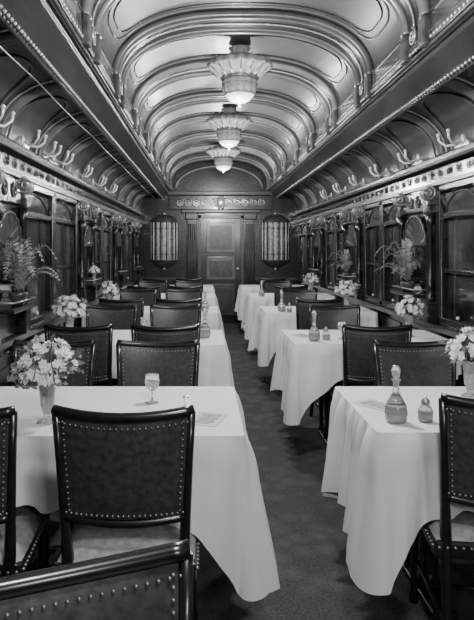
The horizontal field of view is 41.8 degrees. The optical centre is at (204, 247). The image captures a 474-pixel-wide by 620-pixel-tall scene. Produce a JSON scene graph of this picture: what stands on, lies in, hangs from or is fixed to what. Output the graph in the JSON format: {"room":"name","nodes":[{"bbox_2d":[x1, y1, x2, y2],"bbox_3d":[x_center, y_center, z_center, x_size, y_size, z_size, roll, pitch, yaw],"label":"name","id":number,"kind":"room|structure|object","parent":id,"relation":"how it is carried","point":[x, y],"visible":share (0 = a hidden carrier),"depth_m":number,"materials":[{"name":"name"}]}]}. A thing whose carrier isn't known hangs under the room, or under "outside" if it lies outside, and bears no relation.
{"room":"train carriage","nodes":[
{"label":"train carriage","id":0,"kind":"room"},
{"bbox_2d":[0,146,136,385],"bbox_3d":[-1.310,0.350,4.900,0.160,2.060,13.000,0,0,0],"label":"wall","id":1,"kind":"structure","parent":0,"point":[6,354],"depth_m":4.68,"materials":[{"name":"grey wood"}]},
{"bbox_2d":[0,169,37,345],"bbox_3d":[-1.169,0.042,3.800,0.160,1.037,0.716,0,0,0],"label":"niche","id":2,"kind":"object","parent":1,"relation":"attached to","point":[15,206],"visible":0.91,"depth_m":3.88,"materials":[{"name":"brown wood"}]},
{"bbox_2d":[3,235,59,304],"bbox_3d":[-1.040,0.135,3.776,0.325,0.425,0.500,0,0,0],"label":"potted fern","id":3,"kind":"object","parent":2,"relation":"in","point":[20,268],"visible":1,"depth_m":3.75,"materials":[{"name":"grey plant"}]},
{"bbox_2d":[27,183,77,326],"bbox_3d":[-1.270,0.050,5.075,0.080,1.020,1.830,0,0,0],"label":"window","id":4,"kind":"structure","parent":1,"relation":"in","point":[52,217],"depth_m":5.03,"materials":[{"name":"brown wood"}]},
{"bbox_2d":[0,134,140,350],"bbox_3d":[-1.215,-0.030,4.900,0.070,1.280,13.000,0,0,0],"label":"trim","id":5,"kind":"structure","parent":1,"relation":"attached to","point":[5,142],"depth_m":4.83,"materials":[{"name":"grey wood"}]},
{"bbox_2d":[78,199,102,305],"bbox_3d":[-1.169,0.042,6.350,0.160,1.037,0.716,0,0,0],"label":"niche","id":6,"kind":"object","parent":1,"relation":"attached to","point":[87,222],"visible":0.95,"depth_m":6.29,"materials":[{"name":"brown wood"}]},
{"bbox_2d":[87,265,101,281],"bbox_3d":[-1.135,0.261,6.355,0.150,0.173,0.146,0,0,33],"label":"flower vase","id":7,"kind":"object","parent":6,"relation":"on","point":[92,270],"visible":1,"depth_m":6.33,"materials":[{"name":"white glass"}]},
{"bbox_2d":[95,209,111,296],"bbox_3d":[-1.270,0.050,7.475,0.080,1.020,1.530,0,0,0],"label":"window","id":8,"kind":"structure","parent":1,"relation":"in","point":[103,234],"depth_m":7.51,"materials":[{"name":"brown wood"}]},
{"bbox_2d":[112,212,128,289],"bbox_3d":[-1.169,0.042,8.600,0.160,1.037,0.716,0,0,0],"label":"niche","id":9,"kind":"object","parent":1,"relation":"attached to","point":[118,275],"visible":0.97,"depth_m":8.34,"materials":[{"name":"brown wood"}]},
{"bbox_2d":[123,219,131,284],"bbox_3d":[-1.270,0.050,9.700,0.080,1.020,1.480,0,0,0],"label":"window","id":10,"kind":"structure","parent":1,"relation":"in","point":[127,238],"depth_m":10.24,"materials":[{"name":"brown wood"}]},
{"bbox_2d":[132,220,143,280],"bbox_3d":[-1.169,0.042,10.800,0.160,1.037,0.716,0,0,0],"label":"niche","id":11,"kind":"object","parent":1,"relation":"attached to","point":[136,225],"visible":0.98,"depth_m":10.51,"materials":[{"name":"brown wood"}]},
{"bbox_2d":[137,160,299,284],"bbox_3d":[0.245,-0.170,11.440,3.270,3.100,0.160,0,0,0],"label":"wall","id":12,"kind":"structure","parent":0,"point":[211,179],"depth_m":11.40,"materials":[{"name":"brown wood"}]},
{"bbox_2d":[150,212,177,270],"bbox_3d":[-0.750,-0.120,11.321,0.512,1.080,0.154,0,0,0],"label":"wall lantern","id":13,"kind":"object","parent":12,"relation":"attached to","point":[164,228],"visible":1,"depth_m":11.29,"materials":[{"name":"white glass"}]},
{"bbox_2d":[167,165,273,284],"bbox_3d":[0.290,-0.075,11.340,1.960,2.910,0.120,0,0,0],"label":"door surround","id":14,"kind":"object","parent":12,"relation":"attached to","point":[191,203],"depth_m":11.32,"materials":[{"name":"wood"}]},
{"bbox_2d":[198,215,243,322],"bbox_3d":[0.290,0.390,11.351,0.840,1.980,0.097,0,0,0],"label":"door","id":15,"kind":"structure","parent":12,"relation":"in","point":[220,237],"depth_m":11.36,"materials":[{"name":"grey wood"}]},
{"bbox_2d":[261,212,288,270],"bbox_3d":[1.290,-0.120,11.321,0.512,1.080,0.154,0,0,0],"label":"wall lantern","id":16,"kind":"object","parent":12,"relation":"attached to","point":[275,228],"visible":1,"depth_m":11.29,"materials":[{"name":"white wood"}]},
{"bbox_2d":[0,0,473,209],"bbox_3d":[0.245,-1.145,4.900,2.990,0.990,13.000,0,0,0],"label":"ceiling","id":17,"kind":"structure","parent":0,"point":[454,113],"depth_m":4.87,"materials":[{"name":"paint"}]},
{"bbox_2d":[0,104,14,127],"bbox_3d":[-1.154,-0.729,3.440,0.152,0.101,0.200,0,0,0],"label":"coat hook","id":18,"kind":"object","parent":17,"relation":"attached to","point":[3,106],"visible":1,"depth_m":3.48,"materials":[{"name":"silver metal"}]},
{"bbox_2d":[21,129,46,147],"bbox_3d":[-1.154,-0.729,4.160,0.152,0.101,0.200,0,0,0],"label":"coat hook","id":19,"kind":"object","parent":17,"relation":"attached to","point":[23,141],"visible":1,"depth_m":4.14,"materials":[{"name":"silver metal"}]},
{"bbox_2d":[43,141,61,157],"bbox_3d":[-1.154,-0.729,4.600,0.152,0.101,0.200,0,0,0],"label":"coat hook","id":20,"kind":"object","parent":17,"relation":"attached to","point":[54,142],"visible":0.91,"depth_m":4.57,"materials":[{"name":"silver metal"}]},
{"bbox_2d":[53,150,73,164],"bbox_3d":[-1.154,-0.729,5.020,0.152,0.101,0.200,0,0,0],"label":"coat hook","id":21,"kind":"object","parent":17,"relation":"attached to","point":[67,151],"visible":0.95,"depth_m":5.00,"materials":[{"name":"silver metal"}]},
{"bbox_2d":[0,46,153,197],"bbox_3d":[-0.925,-0.950,5.798,0.008,0.090,11.004,0,0,0],"label":"cord","id":22,"kind":"object","parent":17,"relation":"hanging from","point":[10,56],"visible":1,"depth_m":3.90,"materials":[{"name":"silver metal"}]},
{"bbox_2d":[76,165,92,176],"bbox_3d":[-1.154,-0.729,5.900,0.152,0.101,0.200,0,0,0],"label":"coat hook","id":23,"kind":"object","parent":17,"relation":"attached to","point":[88,166],"visible":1,"depth_m":5.88,"materials":[{"name":"silver metal"}]},
{"bbox_2d":[0,0,169,197],"bbox_3d":[-0.732,-1.066,4.900,0.235,0.309,13.000,0,0,0],"label":"ceiling beam","id":24,"kind":"structure","parent":17,"relation":"attached to","point":[33,23],"depth_m":3.39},
{"bbox_2d":[92,176,106,185],"bbox_3d":[-1.154,-0.729,6.750,0.152,0.101,0.200,0,0,0],"label":"coat hook","id":25,"kind":"object","parent":17,"relation":"attached to","point":[93,182],"visible":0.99,"depth_m":6.73,"materials":[{"name":"silver metal"}]},
{"bbox_2d":[206,141,240,172],"bbox_3d":[0.280,-1.382,9.430,0.542,0.476,0.542,0,0,0],"label":"ceiling lamp","id":26,"kind":"object","parent":17,"relation":"hanging from","point":[223,157],"depth_m":9.30,"materials":[{"name":"glass"}]},
{"bbox_2d":[206,107,251,149],"bbox_3d":[0.280,-1.382,7.230,0.542,0.476,0.542,0,0,0],"label":"ceiling lamp","id":27,"kind":"object","parent":17,"relation":"hanging from","point":[229,125],"depth_m":7.11,"materials":[{"name":"glass"}]},
{"bbox_2d":[206,45,272,106],"bbox_3d":[0.280,-1.382,5.030,0.542,0.476,0.542,0,0,0],"label":"ceiling lamp","id":28,"kind":"object","parent":17,"relation":"hanging from","point":[239,71],"depth_m":4.91,"materials":[{"name":"glass"}]},
{"bbox_2d":[81,0,432,190],"bbox_3d":[0.260,-1.345,5.550,1.815,0.604,11.374,0,0,0],"label":"trim","id":29,"kind":"structure","parent":17,"relation":"attached to","point":[411,15],"depth_m":4.58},
{"bbox_2d":[348,175,363,185],"bbox_3d":[1.644,-0.729,6.700,0.152,0.101,0.200,0,0,0],"label":"coat hook","id":30,"kind":"object","parent":17,"relation":"attached to","point":[349,178],"visible":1,"depth_m":6.68,"materials":[{"name":"silver metal"}]},
{"bbox_2d":[268,0,473,197],"bbox_3d":[1.253,-1.066,4.900,0.234,0.309,13.000,0,0,0],"label":"ceiling beam","id":31,"kind":"structure","parent":17,"relation":"attached to","point":[455,55],"depth_m":3.90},
{"bbox_2d":[369,164,387,176],"bbox_3d":[1.644,-0.729,5.850,0.152,0.101,0.200,0,0,0],"label":"coat hook","id":32,"kind":"object","parent":17,"relation":"attached to","point":[375,165],"visible":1,"depth_m":5.83,"materials":[{"name":"silver metal"}]},
{"bbox_2d":[397,149,418,163],"bbox_3d":[1.644,-0.729,4.980,0.152,0.101,0.200,0,0,0],"label":"coat hook","id":33,"kind":"object","parent":17,"relation":"attached to","point":[405,150],"visible":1,"depth_m":4.96,"materials":[{"name":"silver metal"}]},
{"bbox_2d":[436,128,463,146],"bbox_3d":[1.644,-0.729,4.120,0.152,0.101,0.200,0,0,0],"label":"coat hook","id":34,"kind":"object","parent":17,"relation":"attached to","point":[461,140],"visible":1,"depth_m":4.10,"materials":[{"name":"silver metal"}]},
{"bbox_2d":[27,323,473,619],"bbox_3d":[0.245,1.420,4.950,3.390,0.080,13.300,0,0,0],"label":"floor","id":35,"kind":"structure","parent":0,"point":[309,540],"depth_m":2.91,"materials":[{"name":"carpet"}]},
{"bbox_2d":[0,405,50,576],"bbox_3d":[-0.773,0.922,2.027,0.446,0.922,0.530,0,0,-3],"label":"dining chair","id":36,"kind":"object","parent":35,"relation":"on","point":[23,529],"visible":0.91,"depth_m":1.85,"materials":[{"name":"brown wood"}]},
{"bbox_2d":[12,339,95,528],"bbox_3d":[-0.769,0.922,2.903,0.446,0.922,0.530,0,0,2],"label":"dining chair","id":37,"kind":"object","parent":35,"relation":"on","point":[89,346],"visible":0.18,"depth_m":3.11,"materials":[{"name":"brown wood"}]},
{"bbox_2d":[44,324,116,385],"bbox_3d":[-0.761,0.922,3.997,0.446,0.922,0.530,0,0,3],"label":"dining chair","id":38,"kind":"object","parent":35,"relation":"on","point":[103,334],"visible":0.37,"depth_m":3.76,"materials":[{"name":"leather"}]},
{"bbox_2d":[0,539,192,619],"bbox_3d":[-0.128,0.922,0.695,0.446,0.922,0.530,0,0,-23],"label":"dining chair","id":39,"kind":"object","parent":35,"relation":"on","point":[155,582],"visible":1,"depth_m":0.94,"materials":[{"name":"leather"}]},
{"bbox_2d":[86,304,136,383],"bbox_3d":[-0.769,0.922,4.853,0.446,0.922,0.530,0,0,1],"label":"dining chair","id":40,"kind":"object","parent":35,"relation":"on","point":[120,317],"visible":0.3,"depth_m":5.07,"materials":[{"name":"leather"}]},
{"bbox_2d":[99,298,143,324],"bbox_3d":[-0.762,0.922,5.947,0.446,0.922,0.530,0,0,3],"label":"dining chair","id":41,"kind":"object","parent":35,"relation":"on","point":[102,302],"visible":0.22,"depth_m":5.71,"materials":[{"name":"leather"}]},
{"bbox_2d":[51,404,199,619],"bbox_3d":[-0.240,0.922,2.047,0.446,0.922,0.530,0,0,0],"label":"dining chair","id":42,"kind":"object","parent":35,"relation":"on","point":[122,478],"visible":0.8,"depth_m":1.82,"materials":[{"name":"leather"}]},
{"bbox_2d":[119,289,156,305],"bbox_3d":[-0.768,0.922,6.803,0.446,0.922,0.530,0,0,3],"label":"dining chair","id":43,"kind":"object","parent":35,"relation":"on","point":[149,296],"visible":0.3,"depth_m":7.03,"materials":[{"name":"leather"}]},
{"bbox_2d":[127,285,161,298],"bbox_3d":[-0.759,0.922,7.897,0.446,0.922,0.530,0,0,-2],"label":"dining chair","id":44,"kind":"object","parent":35,"relation":"on","point":[159,287],"visible":0.09,"depth_m":7.65,"materials":[{"name":"leather"}]},
{"bbox_2d":[138,280,166,292],"bbox_3d":[-0.769,0.922,8.753,0.446,0.922,0.530,0,0,2],"label":"dining chair","id":45,"kind":"object","parent":35,"relation":"on","point":[141,283],"visible":0.23,"depth_m":8.98,"materials":[{"name":"leather"}]},
{"bbox_2d":[142,278,169,288],"bbox_3d":[-0.760,0.922,9.847,0.446,0.922,0.530,0,0,0],"label":"dining chair","id":46,"kind":"object","parent":35,"relation":"on","point":[144,279],"visible":0.1,"depth_m":9.60,"materials":[{"name":"leather"}]},
{"bbox_2d":[116,339,199,385],"bbox_3d":[-0.240,0.922,2.903,0.446,0.922,0.530,0,0,1],"label":"dining chair","id":47,"kind":"object","parent":35,"relation":"on","point":[176,363],"visible":0.28,"depth_m":3.12,"materials":[{"name":"leather"}]},
{"bbox_2d":[131,324,200,341],"bbox_3d":[-0.240,0.922,3.997,0.446,0.922,0.530,0,0,0],"label":"dining chair","id":48,"kind":"object","parent":35,"relation":"on","point":[138,332],"visible":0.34,"depth_m":3.75,"materials":[{"name":"leather"}]},
{"bbox_2d":[150,304,201,326],"bbox_3d":[-0.240,0.922,4.853,0.446,0.922,0.530,0,0,0],"label":"dining chair","id":49,"kind":"object","parent":35,"relation":"on","point":[160,316],"visible":0.34,"depth_m":5.07,"materials":[{"name":"leather"}]},
{"bbox_2d":[156,298,201,310],"bbox_3d":[-0.240,0.922,5.947,0.446,0.922,0.530,0,0,0],"label":"dining chair","id":50,"kind":"object","parent":35,"relation":"on","point":[164,302],"visible":0.17,"depth_m":5.70,"materials":[{"name":"leather"}]},
{"bbox_2d":[165,289,202,299],"bbox_3d":[-0.240,0.922,6.803,0.446,0.922,0.530,0,0,0],"label":"dining chair","id":51,"kind":"object","parent":35,"relation":"on","point":[170,294],"visible":0.21,"depth_m":7.03,"materials":[{"name":"black leather"}]},
{"bbox_2d":[168,285,202,289],"bbox_3d":[-0.240,0.922,7.897,0.446,0.922,0.530,0,0,0],"label":"dining chair","id":52,"kind":"object","parent":35,"relation":"on","point":[170,286],"visible":0.03,"depth_m":7.65,"materials":[{"name":"leather"}]},
{"bbox_2d":[174,280,203,286],"bbox_3d":[-0.239,0.922,8.753,0.446,0.922,0.530,0,0,2],"label":"dining chair","id":53,"kind":"object","parent":35,"relation":"on","point":[179,283],"visible":0.2,"depth_m":8.98,"materials":[{"name":"black leather"}]},
{"bbox_2d":[176,278,202,280],"bbox_3d":[-0.240,0.922,9.847,0.446,0.922,0.530,0,0,0],"label":"dining chair","id":54,"kind":"object","parent":35,"relation":"on","point":[181,279],"visible":0.02,"depth_m":9.59,"materials":[{"name":"leather"}]},
{"bbox_2d":[259,278,286,287],"bbox_3d":[1.060,0.922,9.847,0.446,0.922,0.530,0,0,1],"label":"dining chair","id":55,"kind":"object","parent":35,"relation":"on","point":[260,279],"visible":0.02,"depth_m":9.60,"materials":[{"name":"leather"}]},
{"bbox_2d":[263,280,291,292],"bbox_3d":[1.058,0.922,8.753,0.446,0.922,0.530,0,0,-3],"label":"dining chair","id":56,"kind":"object","parent":35,"relation":"on","point":[268,286],"visible":0.26,"depth_m":8.97,"materials":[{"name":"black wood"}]},
{"bbox_2d":[274,285,307,354],"bbox_3d":[1.060,0.922,7.897,0.446,0.922,0.530,0,0,-1],"label":"dining chair","id":57,"kind":"object","parent":35,"relation":"on","point":[276,288],"visible":0.13,"depth_m":7.66,"materials":[{"name":"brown wood"}]},
{"bbox_2d":[280,289,317,305],"bbox_3d":[1.060,0.922,6.803,0.446,0.922,0.530,0,0,0],"label":"dining chair","id":58,"kind":"object","parent":35,"relation":"on","point":[289,296],"visible":0.3,"depth_m":7.03,"materials":[{"name":"leather"}]},
{"bbox_2d":[295,298,341,329],"bbox_3d":[1.059,0.922,5.947,0.446,0.922,0.530,0,0,2],"label":"dining chair","id":59,"kind":"object","parent":35,"relation":"on","point":[302,309],"visible":0.27,"depth_m":5.71,"materials":[{"name":"leather"}]},
{"bbox_2d":[318,383,335,446],"bbox_3d":[1.135,1.006,4.420,1.070,0.747,0.680,0,0,0],"label":"dining table","id":60,"kind":"object","parent":35,"relation":"on","point":[323,434],"visible":0.19,"depth_m":4.39,"materials":[{"name":"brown wood"}]},
{"bbox_2d":[270,330,461,425],"bbox_3d":[1.096,0.891,4.425,1.207,0.522,0.872,0,0,0],"label":"tablecloth","id":61,"kind":"object","parent":60,"relation":"on","point":[304,370],"visible":0.48,"depth_m":4.05,"materials":[{"name":"fabric"}]},
{"bbox_2d":[308,310,319,341],"bbox_3d":[0.740,0.526,4.200,0.082,0.206,0.080,0,0,0],"label":"glass decanter","id":62,"kind":"object","parent":61,"relation":"on","point":[314,333],"visible":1,"depth_m":4.18,"materials":[{"name":"glass"}]},
{"bbox_2d":[322,327,329,339],"bbox_3d":[0.830,0.583,4.250,0.054,0.092,0.054,0,0,0],"label":"cruet","id":63,"kind":"object","parent":61,"relation":"on","point":[325,335],"visible":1,"depth_m":4.23,"materials":[{"name":"clear glass"}]},
{"bbox_2d":[338,322,345,338],"bbox_3d":[0.950,0.572,4.300,0.060,0.115,0.060,0,0,0],"label":"wine glass","id":64,"kind":"object","parent":61,"relation":"on","point":[340,324],"visible":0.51,"depth_m":4.28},
{"bbox_2d":[391,295,428,336],"bbox_3d":[1.457,0.480,4.405,0.252,0.299,0.260,0,0,0],"label":"flower vase","id":65,"kind":"object","parent":61,"relation":"on","point":[401,309],"visible":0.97,"depth_m":4.37,"materials":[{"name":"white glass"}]},
{"bbox_2d":[308,304,359,429],"bbox_3d":[1.060,0.922,4.853,0.446,0.922,0.530,0,0,0],"label":"dining chair","id":66,"kind":"object","parent":35,"relation":"on","point":[329,317],"visible":0.21,"depth_m":5.07,"materials":[{"name":"leather"}]},
{"bbox_2d":[329,323,412,406],"bbox_3d":[1.058,0.922,3.997,0.446,0.922,0.530,0,0,3],"label":"dining chair","id":67,"kind":"object","parent":35,"relation":"on","point":[358,358],"visible":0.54,"depth_m":3.77,"materials":[{"name":"leather"}]},
{"bbox_2d":[372,339,456,563],"bbox_3d":[1.060,0.922,2.903,0.446,0.922,0.530,0,0,-1],"label":"dining chair","id":68,"kind":"object","parent":35,"relation":"on","point":[420,363],"visible":0.38,"depth_m":3.12,"materials":[{"name":"leather"}]},
{"bbox_2d":[402,528,458,619],"bbox_3d":[1.135,1.006,2.470,1.070,0.747,0.680,0,0,0],"label":"dining table","id":69,"kind":"object","parent":35,"relation":"on","point":[428,561],"visible":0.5,"depth_m":2.44,"materials":[{"name":"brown wood"}]},
{"bbox_2d":[321,386,473,594],"bbox_3d":[1.090,0.890,2.460,1.202,0.521,0.853,0,0,0],"label":"tablecloth","id":70,"kind":"object","parent":69,"relation":"on","point":[386,476],"visible":0.8,"depth_m":2.11,"materials":[{"name":"fabric"}]},
{"bbox_2d":[352,399,385,410],"bbox_3d":[0.690,0.628,2.480,0.110,0.002,0.170,0,0,-35],"label":"menu card","id":71,"kind":"object","parent":70,"relation":"on","point":[370,403],"visible":0.7,"depth_m":2.50,"materials":[{"name":"paper"}]},
{"bbox_2d":[384,365,407,423],"bbox_3d":[0.690,0.526,2.240,0.082,0.206,0.080,0,0,0],"label":"glass decanter","id":72,"kind":"object","parent":70,"relation":"on","point":[395,410],"visible":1,"depth_m":2.22,"materials":[{"name":"glass"}]},
{"bbox_2d":[418,396,432,422],"bbox_3d":[0.800,0.583,2.250,0.054,0.092,0.054,0,0,0],"label":"cruet","id":73,"kind":"object","parent":70,"relation":"on","point":[425,412],"visible":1,"depth_m":2.23,"materials":[{"name":"clear glass"}]},
{"bbox_2d":[437,326,473,398],"bbox_3d":[1.127,0.480,2.625,0.252,0.299,0.260,0,0,0],"label":"flower vase","id":74,"kind":"object","parent":70,"relation":"on","point":[457,349],"visible":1,"depth_m":2.60,"materials":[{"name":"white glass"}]},
{"bbox_2d":[409,393,473,619],"bbox_3d":[0.981,0.922,2.167,0.446,0.922,0.530,0,0,7],"label":"dining chair","id":75,"kind":"object","parent":35,"relation":"on","point":[448,539],"visible":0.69,"depth_m":1.99,"materials":[{"name":"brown wood"}]},
{"bbox_3d":[-0.530,1.006,2.450,1.300,0.747,0.720,0,0,0],"label":"dining table","id":76,"kind":"object","parent":35,"relation":"on","visible":0},
{"bbox_2d":[0,386,279,601],"bbox_3d":[-0.482,0.912,2.447,1.481,0.565,0.927,0,0,0],"label":"tablecloth","id":77,"kind":"object","parent":76,"relation":"on","point":[229,516],"visible":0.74,"depth_m":2.08,"materials":[{"name":"fabric"}]},
{"bbox_2d":[6,333,85,424],"bbox_3d":[-0.576,0.466,2.234,0.285,0.327,0.297,0,0,0],"label":"flower vase","id":78,"kind":"object","parent":77,"relation":"on","point":[46,369],"visible":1,"depth_m":2.19,"materials":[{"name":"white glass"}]},
{"bbox_2d":[145,373,158,403],"bbox_3d":[-0.215,0.572,2.520,0.060,0.115,0.060,0,0,0],"label":"wine glass","id":79,"kind":"object","parent":77,"relation":"on","point":[151,379],"visible":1,"depth_m":2.50,"materials":[{"name":"glass"}]},
{"bbox_2d":[195,412,227,426],"bbox_3d":[0.010,0.628,2.280,0.110,0.002,0.170,0,0,18],"label":"menu card","id":80,"kind":"object","parent":77,"relation":"on","point":[202,418],"visible":0.91,"depth_m":2.28,"materials":[{"name":"paper"}]},
{"bbox_3d":[-0.530,1.006,4.400,1.300,0.747,0.720,0,0,0],"label":"dining table","id":81,"kind":"object","parent":35,"relation":"on","visible":0},
{"bbox_2d":[30,330,234,387],"bbox_3d":[-0.495,0.912,4.387,1.427,0.564,0.917,0,0,0],"label":"tablecloth","id":82,"kind":"object","parent":81,"relation":"on","point":[215,369],"visible":0.27,"depth_m":4.01,"materials":[{"name":"fabric"}]},
{"bbox_2d":[48,294,89,326],"bbox_3d":[-0.948,0.466,4.341,0.297,0.327,0.285,0,0,33],"label":"flower vase","id":83,"kind":"object","parent":82,"relation":"on","point":[71,310],"visible":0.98,"depth_m":4.30,"materials":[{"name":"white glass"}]},
{"bbox_2d":[140,317,147,325],"bbox_3d":[-0.450,0.572,4.600,0.060,0.115,0.060,0,0,0],"label":"wine glass","id":84,"kind":"object","parent":82,"relation":"on","point":[144,320],"visible":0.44,"depth_m":4.58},
{"bbox_2d":[200,308,210,337],"bbox_3d":[0.000,0.526,4.350,0.082,0.206,0.080,0,0,0],"label":"glass decanter","id":85,"kind":"object","parent":82,"relation":"on","point":[205,332],"visible":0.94,"depth_m":4.33,"materials":[{"name":"glass"}]},
{"bbox_3d":[1.135,1.006,6.370,1.070,0.747,0.680,0,0,0],"label":"dining table","id":86,"kind":"object","parent":35,"relation":"on","visible":0},
{"bbox_2d":[247,306,377,366],"bbox_3d":[1.083,0.884,6.373,1.259,0.508,0.885,0,0,0],"label":"tablecloth","id":87,"kind":"object","parent":86,"relation":"on","point":[268,322],"visible":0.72,"depth_m":6.00,"materials":[{"name":"fabric"}]},
{"bbox_2d":[278,291,285,311],"bbox_3d":[0.760,0.526,6.150,0.082,0.206,0.080,0,0,0],"label":"glass decanter","id":88,"kind":"object","parent":87,"relation":"on","point":[281,306],"visible":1,"depth_m":6.13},
{"bbox_2d":[332,278,360,305],"bbox_3d":[1.444,0.466,6.344,0.285,0.327,0.297,0,0,0],"label":"flower vase","id":89,"kind":"object","parent":87,"relation":"on","point":[347,290],"visible":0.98,"depth_m":6.30,"materials":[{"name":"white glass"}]},
{"bbox_3d":[-0.530,1.006,6.350,1.300,0.747,0.720,0,0,0],"label":"dining table","id":90,"kind":"object","parent":35,"relation":"on","visible":0},
{"bbox_2d":[81,306,224,335],"bbox_3d":[-0.481,0.905,6.359,1.437,0.550,0.895,0,0,0],"label":"tablecloth","id":91,"kind":"object","parent":90,"relation":"on","point":[214,319],"visible":0.2,"depth_m":5.98,"materials":[{"name":"fabric"}]},
{"bbox_2d":[96,281,120,298],"bbox_3d":[-0.988,0.480,6.304,0.260,0.299,0.252,0,0,-25],"label":"flower vase","id":92,"kind":"object","parent":91,"relation":"on","point":[107,290],"visible":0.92,"depth_m":6.26,"materials":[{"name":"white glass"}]},
{"bbox_2d":[202,290,208,310],"bbox_3d":[0.000,0.526,6.200,0.082,0.206,0.080,0,0,0],"label":"glass decanter","id":93,"kind":"object","parent":91,"relation":"on","point":[205,304],"visible":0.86,"depth_m":6.18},
{"bbox_3d":[1.135,1.006,10.270,1.070,0.747,0.680,0,0,0],"label":"dining table","id":94,"kind":"object","parent":35,"relation":"on","visible":0},
{"bbox_2d":[234,285,308,319],"bbox_3d":[1.093,0.895,10.259,1.219,0.530,0.864,0,0,0],"label":"tablecloth","id":95,"kind":"object","parent":94,"relation":"on","point":[243,290],"visible":0.34,"depth_m":9.91,"materials":[{"name":"fabric"}]},
{"bbox_3d":[-0.530,1.006,10.250,1.300,0.747,0.720,0,0,0],"label":"dining table","id":96,"kind":"object","parent":35,"relation":"on","visible":0},
{"bbox_2d":[134,285,214,292],"bbox_3d":[-0.500,0.914,10.261,1.452,0.568,0.939,0,0,0],"label":"tablecloth","id":97,"kind":"object","parent":96,"relation":"on","point":[209,288],"visible":0.09,"depth_m":9.87,"materials":[{"name":"fabric"}]},
{"bbox_3d":[1.135,1.006,8.320,1.070,0.747,0.680,0,0,0],"label":"dining table","id":98,"kind":"object","parent":35,"relation":"on","visible":0},
{"bbox_2d":[241,293,335,339],"bbox_3d":[1.095,0.898,8.324,1.192,0.537,0.890,0,0,0],"label":"tablecloth","id":99,"kind":"object","parent":98,"relation":"on","point":[252,301],"visible":0.46,"depth_m":7.96,"materials":[{"name":"fabric"}]},
{"bbox_2d":[259,280,264,295],"bbox_3d":[0.740,0.526,8.100,0.082,0.206,0.080,0,0,0],"label":"glass decanter","id":100,"kind":"object","parent":99,"relation":"on","point":[261,291],"visible":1,"depth_m":8.08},
{"bbox_2d":[302,273,320,288],"bbox_3d":[1.413,0.480,8.305,0.260,0.299,0.252,0,0,-25],"label":"flower vase","id":101,"kind":"object","parent":99,"relation":"on","point":[306,280],"visible":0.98,"depth_m":8.26,"materials":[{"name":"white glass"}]},
{"bbox_3d":[-0.530,1.006,8.300,1.300,0.747,0.720,0,0,0],"label":"dining table","id":102,"kind":"object","parent":35,"relation":"on","visible":0},
{"bbox_2d":[112,293,223,327],"bbox_3d":[-0.465,0.915,8.328,1.470,0.569,0.951,0,0,0],"label":"tablecloth","id":103,"kind":"object","parent":102,"relation":"on","point":[211,298],"visible":0.16,"depth_m":7.93,"materials":[{"name":"fabric"}]},
{"bbox_2d":[57,0,473,187],"bbox_3d":[0.260,-1.349,5.547,1.792,0.590,10.588,0,0,0],"label":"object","id":104,"kind":"object","parent":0,"point":[441,7],"depth_m":4.18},
{"bbox_2d":[300,152,473,385],"bbox_3d":[1.800,0.350,4.900,0.160,2.060,13.000,0,0,0],"label":"wall","id":105,"kind":"structure","parent":0,"point":[384,319],"depth_m":5.52,"materials":[{"name":"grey wood"}]},
{"bbox_2d":[0,28,473,209],"bbox_3d":[0.245,-0.838,5.693,3.026,0.380,11.109,0,0,0],"label":"trim","id":106,"kind":"structure","parent":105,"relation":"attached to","point":[17,103],"depth_m":4.75,"materials":[{"name":"paint"}]},
{"bbox_2d":[299,220,311,279],"bbox_3d":[1.760,0.050,10.550,0.080,1.020,1.700,0,0,0],"label":"window","id":107,"kind":"structure","parent":105,"relation":"in","point":[305,235],"depth_m":11.01,"materials":[{"name":"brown wood"}]},
{"bbox_2d":[307,215,324,286],"bbox_3d":[1.659,0.042,9.300,0.160,1.037,0.796,0,0,0],"label":"niche","id":108,"kind":"object","parent":105,"relation":"attached to","point":[318,224],"visible":0.99,"depth_m":9.24,"materials":[{"name":"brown wood"}]},
{"bbox_2d":[325,212,342,289],"bbox_3d":[1.760,0.050,8.225,0.080,1.020,1.350,0,0,0],"label":"window","id":109,"kind":"structure","parent":105,"relation":"in","point":[333,228],"depth_m":8.58,"materials":[{"name":"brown wood"}]},
{"bbox_2d":[337,205,362,298],"bbox_3d":[1.659,0.042,7.150,0.160,1.037,0.796,0,0,0],"label":"niche","id":110,"kind":"object","parent":105,"relation":"attached to","point":[352,224],"visible":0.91,"depth_m":7.03,"materials":[{"name":"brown wood"}]},
{"bbox_2d":[330,249,351,277],"bbox_3d":[1.551,0.178,7.170,0.260,0.340,0.400,0,0,0],"label":"potted fern","id":111,"kind":"object","parent":110,"relation":"in","point":[345,261],"visible":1,"depth_m":7.13,"materials":[{"name":"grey plant"}]},
{"bbox_2d":[363,198,398,308],"bbox_3d":[1.760,0.050,6.075,0.080,1.020,1.350,0,0,0],"label":"window","id":112,"kind":"structure","parent":105,"relation":"in","point":[380,224],"depth_m":6.08,"materials":[{"name":"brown wood"}]},
{"bbox_2d":[296,142,473,342],"bbox_3d":[1.705,-0.030,4.900,0.070,1.280,13.000,0,0,0],"label":"trim","id":113,"kind":"structure","parent":105,"relation":"attached to","point":[468,148],"depth_m":5.28,"materials":[{"name":"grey wood"}]},
{"bbox_2d":[390,184,436,322],"bbox_3d":[1.659,0.042,5.000,0.160,1.037,0.796,0,0,0],"label":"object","id":114,"kind":"object","parent":105,"relation":"attached to","point":[416,216],"visible":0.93,"depth_m":4.86,"materials":[{"name":"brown wood"}]},
{"bbox_2d":[374,239,420,290],"bbox_3d":[1.530,0.135,5.024,0.325,0.425,0.500,0,0,0],"label":"potted fern","id":115,"kind":"object","parent":114,"relation":"in","point":[404,266],"visible":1,"depth_m":4.98,"materials":[{"name":"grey plant"}]},
{"bbox_2d":[437,176,473,330],"bbox_3d":[1.760,0.050,3.925,0.080,1.020,1.350,0,0,0],"label":"window","id":116,"kind":"structure","parent":105,"relation":"in","point":[455,200],"depth_m":4.38,"materials":[{"name":"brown wood"}]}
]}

